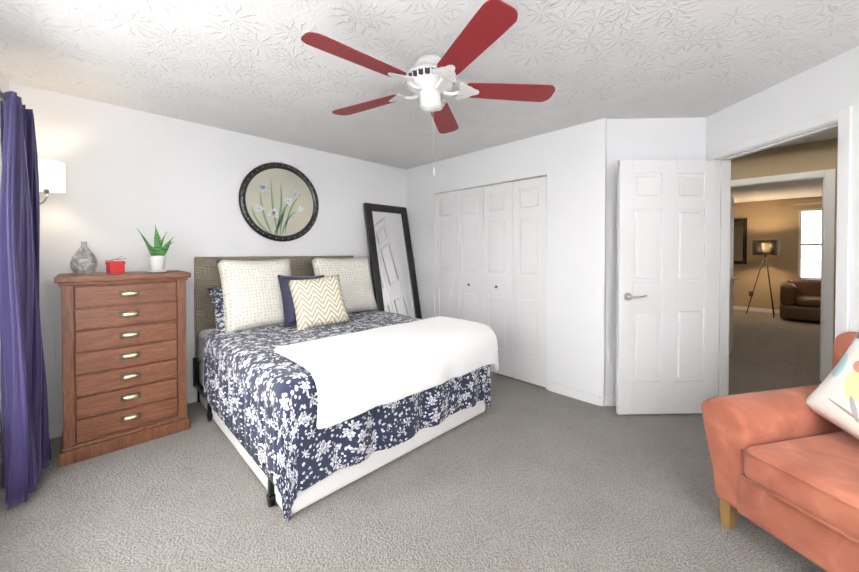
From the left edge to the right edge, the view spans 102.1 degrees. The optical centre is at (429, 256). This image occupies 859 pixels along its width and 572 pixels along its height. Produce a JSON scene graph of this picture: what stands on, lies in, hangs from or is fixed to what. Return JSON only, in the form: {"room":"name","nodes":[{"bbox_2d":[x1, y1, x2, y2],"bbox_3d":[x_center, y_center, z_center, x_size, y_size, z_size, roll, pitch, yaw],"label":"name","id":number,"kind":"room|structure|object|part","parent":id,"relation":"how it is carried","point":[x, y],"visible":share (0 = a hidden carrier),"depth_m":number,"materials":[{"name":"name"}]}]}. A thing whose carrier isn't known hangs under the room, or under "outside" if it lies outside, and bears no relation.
{"room":"bedroom","nodes":[
{"label":"bedroom","id":0,"kind":"room"},
{"bbox_2d":[0,69,8,457],"bbox_3d":[-1.047,0.084,0.284,0.384,2.440,5.548,-1,1,-45],"label":"wall","id":1,"kind":"structure","parent":0,"point":[4,84],"depth_m":2.14,"materials":[{"name":"white paint"}]},
{"bbox_2d":[0,89,50,509],"bbox_3d":[-1.397,0.229,0.872,0.182,2.106,3.389,-1,1,-40],"label":"curtain","id":2,"kind":"object","parent":1,"relation":"hanging from","point":[26,453],"visible":1,"depth_m":1.81,"materials":[{"name":"purple fabric"}]},
{"bbox_3d":[-1.397,-0.754,0.856,0.284,0.112,3.386,-1,1,-45],"label":"rod","id":3,"kind":"part","parent":2,"relation":"part of","materials":[{"name":"silver metal"}]},
{"bbox_2d":[38,159,65,421],"bbox_3d":[-2.585,0.277,2.315,0.233,1.805,0.287,-1,1,-45],"label":"sconce","id":4,"kind":"object","parent":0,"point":[52,176],"visible":0.54,"depth_m":2.26,"materials":[{"name":"white"}]},
{"bbox_3d":[-2.590,-0.389,2.311,0.232,0.215,0.275,-1,1,-45],"label":"arm","id":5,"kind":"part","parent":4,"relation":"part of"},
{"bbox_3d":[-2.689,0.448,2.410,0.143,1.460,0.006,-1,1,-45],"label":"cord","id":6,"kind":"part","parent":4,"relation":"part of","materials":[{"name":"white plastic"}]},
{"bbox_3d":[-2.526,-0.531,2.286,0.176,0.190,0.176,-1,1,-45],"label":"lamp shade","id":7,"kind":"part","parent":4,"relation":"part of","materials":[{"name":"white"}]},
{"bbox_2d":[9,82,405,425],"bbox_3d":[-1.347,0.041,3.808,4.450,2.440,0.100,-1,1,-45],"label":"wall","id":8,"kind":"structure","parent":0,"point":[128,171],"depth_m":2.87,"materials":[{"name":"white paint"}]},
{"bbox_2d":[238,161,318,241],"bbox_3d":[-1.507,-0.566,3.542,0.800,0.820,0.036,-1,1,-45],"label":"artwork","id":9,"kind":"object","parent":8,"relation":"attached to","point":[278,201],"visible":0.98,"depth_m":3.52,"materials":[{"name":"paper"}]},
{"bbox_2d":[0,310,826,571],"bbox_3d":[3.321,1.301,3.780,11.667,0.080,7.800,-1,1,-45],"label":"floor","id":10,"kind":"structure","parent":0,"point":[517,476],"depth_m":1.80,"materials":[{"name":"carpet"}]},
{"bbox_2d":[54,270,190,467],"bbox_3d":[-2.176,0.697,2.499,0.686,1.160,0.510,-1,1,-45],"label":"dresser","id":11,"kind":"object","parent":10,"relation":"on","point":[124,380],"visible":1,"depth_m":2.31,"materials":[{"name":"brown wood"}]},
{"bbox_2d":[70,242,97,274],"bbox_3d":[-2.332,0.008,2.343,0.132,0.220,0.132,-1,1,-45],"label":"vase","id":12,"kind":"object","parent":11,"relation":"on","point":[83,261],"visible":1,"depth_m":2.31,"materials":[{"name":"ceramic"}]},
{"bbox_2d":[105,257,125,273],"bbox_3d":[-2.199,0.057,2.432,0.113,0.119,0.101,-1,1,-45],"label":"gift box","id":13,"kind":"object","parent":11,"relation":"on","point":[115,267],"visible":1,"depth_m":2.40,"materials":[{"name":"red"}]},
{"bbox_2d":[136,225,173,271],"bbox_3d":[-2.047,-0.067,2.590,0.218,0.364,0.209,-1,1,-45],"label":"snake plant","id":14,"kind":"object","parent":11,"relation":"on","point":[157,257],"visible":1,"depth_m":2.59,"materials":[{"name":"green plant"}]},
{"bbox_3d":[-2.048,0.054,2.610,0.120,0.122,0.120,-1,1,-45],"label":"pot","id":15,"kind":"part","parent":14,"relation":"part of","materials":[{"name":"white ceramic"}]},
{"bbox_2d":[193,256,498,521],"bbox_3d":[-0.724,0.637,2.916,1.783,1.270,2.035,-1,1,-45],"label":"bed","id":16,"kind":"object","parent":10,"relation":"on","point":[316,378],"visible":1,"depth_m":2.27,"materials":[{"name":"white fabric"}]},
{"bbox_3d":[-0.766,0.767,2.915,1.650,0.270,1.880,-1,1,-45],"label":"mattress","id":17,"kind":"part","parent":16,"relation":"part of","materials":[{"name":"white"}]},
{"bbox_3d":[-0.818,1.071,2.967,1.703,0.400,1.822,-1,1,-45],"label":"frame","id":18,"kind":"part","parent":16,"relation":"part of","materials":[{"name":"black metal"}]},
{"bbox_3d":[-1.474,0.454,3.571,1.590,0.920,0.045,-1,1,-45],"label":"headboard","id":19,"kind":"part","parent":16,"relation":"part of","materials":[{"name":"beige fabric"}]},
{"bbox_2d":[278,275,323,327],"bbox_3d":[-1.098,0.378,3.083,0.142,0.460,0.460,-24,-17,36],"label":"pillow","id":20,"kind":"object","parent":16,"relation":"on","point":[286,296],"depth_m":2.93,"materials":[{"name":"blue fabric"}]},
{"bbox_2d":[287,274,349,329],"bbox_3d":[-0.958,0.389,3.025,0.460,0.460,0.142,-6,-20,-36],"label":"chevron pillow","id":21,"kind":"object","parent":16,"relation":"on","point":[314,303],"depth_m":2.95,"materials":[{"name":"beige fabric"}]},
{"bbox_2d":[274,316,498,428],"bbox_3d":[-0.167,0.738,2.466,1.632,0.396,0.621,-1,1,-45],"label":"throw","id":22,"kind":"object","parent":16,"relation":"on","point":[355,380],"depth_m":2.11,"materials":[{"name":"white fabric"}]},
{"bbox_2d":[363,203,421,318],"bbox_3d":[-0.422,0.298,4.333,0.670,1.919,0.437,-1,1,-45],"label":"mirror","id":23,"kind":"object","parent":10,"relation":"on","point":[393,266],"depth_m":4.35,"materials":[{"name":"black"}]},
{"bbox_2d":[746,240,778,317],"bbox_3d":[6.921,0.437,7.216,0.501,1.558,0.488,-1,1,-45],"label":"floor lamp","id":24,"kind":"object","parent":10,"relation":"on","point":[765,248],"visible":1,"depth_m":7.06,"materials":[{"name":"black metal"}]},
{"bbox_3d":[6.952,-0.186,7.178,0.400,0.310,0.400,-1,1,-45],"label":"lamp shade","id":25,"kind":"part","parent":24,"relation":"part of","materials":[{"name":"brown"}]},
{"bbox_2d":[701,332,858,571],"bbox_3d":[1.901,0.820,1.382,1.008,0.941,0.963,0,1,-13],"label":"armchair","id":26,"kind":"object","parent":10,"relation":"on","point":[785,463],"visible":1,"depth_m":1.50,"materials":[{"name":"fabric"}]},
{"bbox_2d":[740,431,858,543],"bbox_3d":[1.757,0.901,1.349,0.713,0.160,0.524,0,1,-13],"label":"seat cushion","id":27,"kind":"object","parent":26,"relation":"on","point":[814,474],"depth_m":1.38,"materials":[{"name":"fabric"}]},
{"bbox_2d":[806,332,858,439],"bbox_3d":[1.897,0.604,1.420,0.124,0.420,0.480,19,15,-7],"label":"pillow","id":28,"kind":"object","parent":26,"relation":"on","point":[836,400],"depth_m":1.55,"materials":[{"name":"white fabric"}]},
{"bbox_2d":[780,278,820,321],"bbox_3d":[7.460,0.821,6.582,0.870,0.750,1.140,-1,1,-45],"label":"leather chair","id":29,"kind":"object","parent":10,"relation":"on","point":[800,299],"visible":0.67,"depth_m":6.60,"materials":[{"name":"brown leather"}]},
{"bbox_2d":[0,0,858,202],"bbox_3d":[3.321,-1.219,3.749,11.667,0.080,7.800,-1,1,-45],"label":"ceiling","id":30,"kind":"structure","parent":0,"point":[259,68],"depth_m":2.04,"materials":[{"name":"white paint"}]},
{"bbox_2d":[301,0,554,174],"bbox_3d":[-0.040,-0.825,2.010,1.400,0.665,1.444,-1,1,-45],"label":"ceiling fan","id":31,"kind":"object","parent":30,"relation":"hanging from","point":[430,79],"visible":1,"depth_m":1.90,"materials":[{"name":"white"}]},
{"bbox_3d":[0.003,-1.008,2.036,0.294,0.300,0.294,-1,1,-45],"label":"motor","id":32,"kind":"part","parent":31,"relation":"part of","materials":[{"name":"white metal"}]},
{"bbox_3d":[0.025,-0.683,2.092,0.017,0.380,0.012,-1,1,-45],"label":"chain","id":33,"kind":"part","parent":31,"relation":"part of","materials":[{"name":"white metal"}]},
{"bbox_2d":[406,118,606,405],"bbox_3d":[0.616,0.040,3.876,0.100,2.440,2.560,-1,1,-45],"label":"wall","id":34,"kind":"structure","parent":0,"point":[571,162],"depth_m":3.19,"materials":[{"name":"white paint"}]},
{"bbox_2d":[0,381,615,477],"bbox_3d":[0.408,1.243,1.789,4.329,0.085,5.260,-1,1,-45],"label":"baseboard","id":35,"kind":"structure","parent":34,"relation":"attached to","point":[56,430],"depth_m":3.01,"materials":[{"name":"white wood"}]},
{"bbox_2d":[435,176,546,386],"bbox_3d":[0.593,0.236,3.844,0.066,2.025,1.490,-1,1,-45],"label":"closet doors","id":36,"kind":"structure","parent":34,"relation":"in","point":[491,256],"depth_m":3.68,"materials":[{"name":"white wood"}]},
{"bbox_2d":[435,174,546,194],"bbox_3d":[0.610,-0.784,3.847,0.055,0.012,1.500,-1,1,-45],"label":"trim","id":37,"kind":"structure","parent":34,"relation":"attached to","point":[492,184],"depth_m":3.72,"materials":[{"name":"white wood"}]},
{"bbox_2d":[605,117,705,395],"bbox_3d":[1.907,0.051,2.989,0.907,2.440,0.100,0,1,2],"label":"wall","id":38,"kind":"structure","parent":0,"point":[658,139],"depth_m":2.94,"materials":[{"name":"white paint"}]},
{"bbox_2d":[609,350,615,362],"bbox_3d":[1.566,0.851,2.959,0.070,0.114,0.008,0,1,2],"label":"electrical outlet plate","id":39,"kind":"object","parent":38,"relation":"attached to","point":[612,356],"visible":0.88,"depth_m":2.96,"materials":[{"name":"white plastic"}]},
{"bbox_2d":[733,196,821,309],"bbox_3d":[7.649,-0.003,7.327,0.100,2.440,4.350,-1,1,-45],"label":"wall","id":40,"kind":"structure","parent":0,"point":[769,220],"depth_m":7.54,"materials":[{"name":"beige paint"}]},
{"bbox_2d":[733,218,746,263],"bbox_3d":[6.889,-0.356,7.992,0.035,1.030,0.630,-1,1,-45],"label":"picture frame","id":41,"kind":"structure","parent":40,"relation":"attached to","point":[740,241],"depth_m":7.85,"materials":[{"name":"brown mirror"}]},
{"bbox_3d":[6.896,-0.356,7.998,0.008,0.890,0.490,-1,1,-45],"label":"glass","id":42,"kind":"part","parent":41,"relation":"part of","materials":[{"name":"brown"}]},
{"bbox_2d":[733,306,779,313],"bbox_3d":[7.620,1.175,7.292,0.012,0.085,4.360,-1,1,-45],"label":"baseboard","id":43,"kind":"structure","parent":40,"relation":"attached to","point":[777,311],"depth_m":7.67,"materials":[{"name":"white wood"}]},
{"bbox_2d":[778,202,821,205],"bbox_3d":[7.928,-1.078,6.894,0.090,0.023,1.400,-1,1,-45],"label":"curtain rod","id":44,"kind":"object","parent":40,"relation":"attached to","point":[801,204],"visible":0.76,"depth_m":7.12,"materials":[{"name":"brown metal"}]},
{"bbox_2d":[798,208,821,278],"bbox_3d":[8.004,-0.253,6.944,0.050,1.450,0.850,-1,1,-45],"label":"room window","id":45,"kind":"structure","parent":40,"relation":"in","point":[800,245],"depth_m":7.21,"materials":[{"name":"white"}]},
{"bbox_2d":[706,46,858,331],"bbox_3d":[2.397,0.059,2.349,0.120,2.440,1.150,0,1,-2],"label":"wall","id":46,"kind":"structure","parent":0,"point":[830,85],"depth_m":2.15,"materials":[{"name":"white paint"}]},
{"bbox_2d":[616,160,718,414],"bbox_3d":[1.918,0.246,2.796,0.632,2.030,0.572,-1,1,-45],"label":"bedroom door","id":47,"kind":"structure","parent":46,"relation":"in","point":[667,278],"depth_m":2.77,"materials":[{"name":"white wood"}]},
{"bbox_2d":[707,105,852,396],"bbox_3d":[2.395,0.215,2.416,0.152,2.126,0.952,0,1,-2],"label":"door frame","id":48,"kind":"structure","parent":46,"relation":"attached to","point":[841,119],"depth_m":2.23,"materials":[{"name":"white wood"}]},
{"bbox_2d":[731,138,837,348],"bbox_3d":[3.565,0.038,4.006,0.120,2.440,7.600,-1,1,-45],"label":"wall","id":49,"kind":"structure","parent":0,"point":[809,156],"depth_m":3.64,"materials":[{"name":"beige paint"}]},
{"bbox_2d":[729,195,737,353],"bbox_3d":[3.817,0.226,4.429,0.810,2.030,0.152,-1,1,-45],"label":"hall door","id":50,"kind":"structure","parent":49,"relation":"in","point":[732,278],"depth_m":4.54,"materials":[{"name":"white wood"}]},
{"bbox_2d":[731,169,835,381],"bbox_3d":[3.734,0.191,3.837,0.152,2.138,0.956,-1,1,-45],"label":"door frame","id":51,"kind":"structure","parent":49,"relation":"attached to","point":[827,177],"depth_m":3.48,"materials":[{"name":"white wood"}]}
]}

